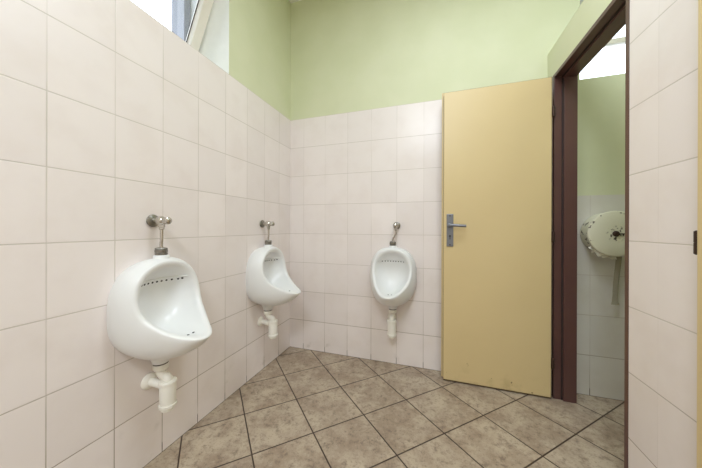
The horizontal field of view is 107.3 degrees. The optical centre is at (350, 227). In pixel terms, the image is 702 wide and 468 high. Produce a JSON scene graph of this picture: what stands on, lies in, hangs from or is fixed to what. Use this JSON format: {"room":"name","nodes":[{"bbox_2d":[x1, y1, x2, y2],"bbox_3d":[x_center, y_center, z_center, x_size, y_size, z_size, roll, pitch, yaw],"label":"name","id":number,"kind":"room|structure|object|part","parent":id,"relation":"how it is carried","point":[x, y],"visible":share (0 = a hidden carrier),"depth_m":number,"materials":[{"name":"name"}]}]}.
{"room":"public restroom","nodes":[
{"label":"public restroom","id":0,"kind":"room"},
{"bbox_2d":[0,0,290,467],"bbox_3d":[-1.421,-0.468,0.310,0.480,3.035,4.300,0,0,18],"label":"wall","id":1,"kind":"structure","parent":0,"point":[110,120],"depth_m":1.05,"materials":[{"name":"white tile"}]},
{"bbox_2d":[107,215,211,412],"bbox_3d":[-0.747,0.369,1.116,0.316,0.858,0.352,0,0,18],"label":"urinal","id":2,"kind":"object","parent":1,"relation":"attached to","point":[156,313],"visible":1,"depth_m":1.11,"materials":[{"name":"white ceramic"}]},
{"bbox_2d":[107,255,211,364],"bbox_3d":[-0.747,0.358,1.116,0.316,0.474,0.352,0,0,18],"label":"basin","id":3,"kind":"object","parent":2,"relation":"in","point":[156,313],"depth_m":1.07,"materials":[{"name":"white ceramic"}]},
{"bbox_3d":[-0.808,-0.031,1.136,0.032,0.033,0.033,0,0,18],"label":"push knob","id":4,"kind":"part","parent":2,"relation":"part of","materials":[{"name":"silver metal"}]},
{"bbox_2d":[177,0,213,50],"bbox_3d":[-1.127,-1.339,1.071,0.350,0.777,1.224,0,0,18],"label":"window","id":5,"kind":"structure","parent":1,"relation":"in","point":[192,33],"depth_m":1.61,"materials":[{"name":"grey paint"}]},
{"bbox_3d":[-1.265,-1.340,1.116,0.060,0.777,1.224,0,0,18],"label":"frame","id":6,"kind":"part","parent":5,"relation":"part of","materials":[{"name":"grey paint"}]},
{"bbox_2d":[246,220,300,338],"bbox_3d":[-0.509,0.372,1.858,0.316,0.858,0.352,0,0,18],"label":"urinal","id":7,"kind":"object","parent":1,"relation":"attached to","point":[269,284],"visible":1,"depth_m":1.81,"materials":[{"name":"white ceramic"}]},
{"bbox_2d":[246,244,300,310],"bbox_3d":[-0.509,0.361,1.858,0.316,0.474,0.352,0,0,18],"label":"basin","id":8,"kind":"object","parent":7,"relation":"in","point":[269,284],"depth_m":1.77,"materials":[{"name":"white ceramic"}]},
{"bbox_2d":[143,347,623,467],"bbox_3d":[0.117,1.114,-0.037,3.630,0.120,4.980,0,0,18],"label":"floor","id":9,"kind":"structure","parent":0,"point":[306,408],"depth_m":1.37,"materials":[{"name":"tile"}]},
{"bbox_2d":[290,0,624,400],"bbox_3d":[0.686,-0.462,2.050,3.430,3.035,0.300,0,0,18],"label":"wall","id":10,"kind":"structure","parent":0,"point":[369,78],"depth_m":1.99,"materials":[{"name":"white tile"}]},
{"bbox_2d":[370,222,416,338],"bbox_3d":[0.284,0.383,1.856,0.352,0.858,0.316,0,0,18],"label":"urinal","id":11,"kind":"object","parent":10,"relation":"attached to","point":[393,270],"visible":1,"depth_m":1.91,"materials":[{"name":"white ceramic"}]},
{"bbox_2d":[370,246,416,309],"bbox_3d":[0.284,0.372,1.856,0.352,0.474,0.316,0,0,18],"label":"basin","id":12,"kind":"object","parent":11,"relation":"in","point":[393,270],"depth_m":1.92,"materials":[{"name":"white ceramic"}]},
{"bbox_2d":[580,211,624,304],"bbox_3d":[1.559,0.182,1.548,0.268,0.562,0.124,0,0,18],"label":"dispenser","id":13,"kind":"object","parent":10,"relation":"attached to","point":[603,234],"visible":0.73,"depth_m":1.52,"materials":[{"name":"white plastic"}]},
{"bbox_2d":[604,36,625,47],"bbox_3d":[1.864,-1.253,1.752,0.709,0.617,0.050,0,0,18],"label":"window","id":14,"kind":"structure","parent":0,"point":[619,41],"depth_m":1.76,"materials":[{"name":"beige paint"}]},
{"bbox_2d":[548,0,697,467],"bbox_3d":[0.684,-0.041,-0.365,0.108,2.194,4.300,0,0,18],"label":"wall","id":15,"kind":"structure","parent":0,"point":[663,71],"depth_m":0.85,"materials":[{"name":"white tile"}]},
{"bbox_2d":[441,77,554,397],"bbox_3d":[0.934,0.054,1.677,0.654,1.992,0.096,0,0,18],"label":"door","id":16,"kind":"structure","parent":15,"relation":"in","point":[497,236],"depth_m":1.68,"materials":[{"name":"beige paint"}]},
{"bbox_3d":[0.677,0.017,1.766,0.043,0.222,0.007,0,0,18],"label":"handle","id":17,"kind":"part","parent":16,"relation":"part of","materials":[{"name":"grey metal"}]},
{"bbox_3d":[0.706,-0.016,1.727,0.117,0.030,0.049,0,0,18],"label":"lever","id":18,"kind":"part","parent":16,"relation":"part of","materials":[{"name":"grey metal"}]},
{"bbox_2d":[552,0,629,467],"bbox_3d":[1.215,0.053,1.285,0.114,2.008,0.664,0,0,18],"label":"door frame","id":19,"kind":"structure","parent":15,"relation":"attached to","point":[616,15],"depth_m":1.56,"materials":[{"name":"brown paint"}]},
{"bbox_2d":[693,0,701,467],"bbox_3d":[0.875,0.058,0.410,0.040,1.973,0.660,0,0,18],"label":"door","id":20,"kind":"structure","parent":15,"relation":"in","point":[697,234],"depth_m":0.70,"materials":[{"name":"beige paint"}]}
]}

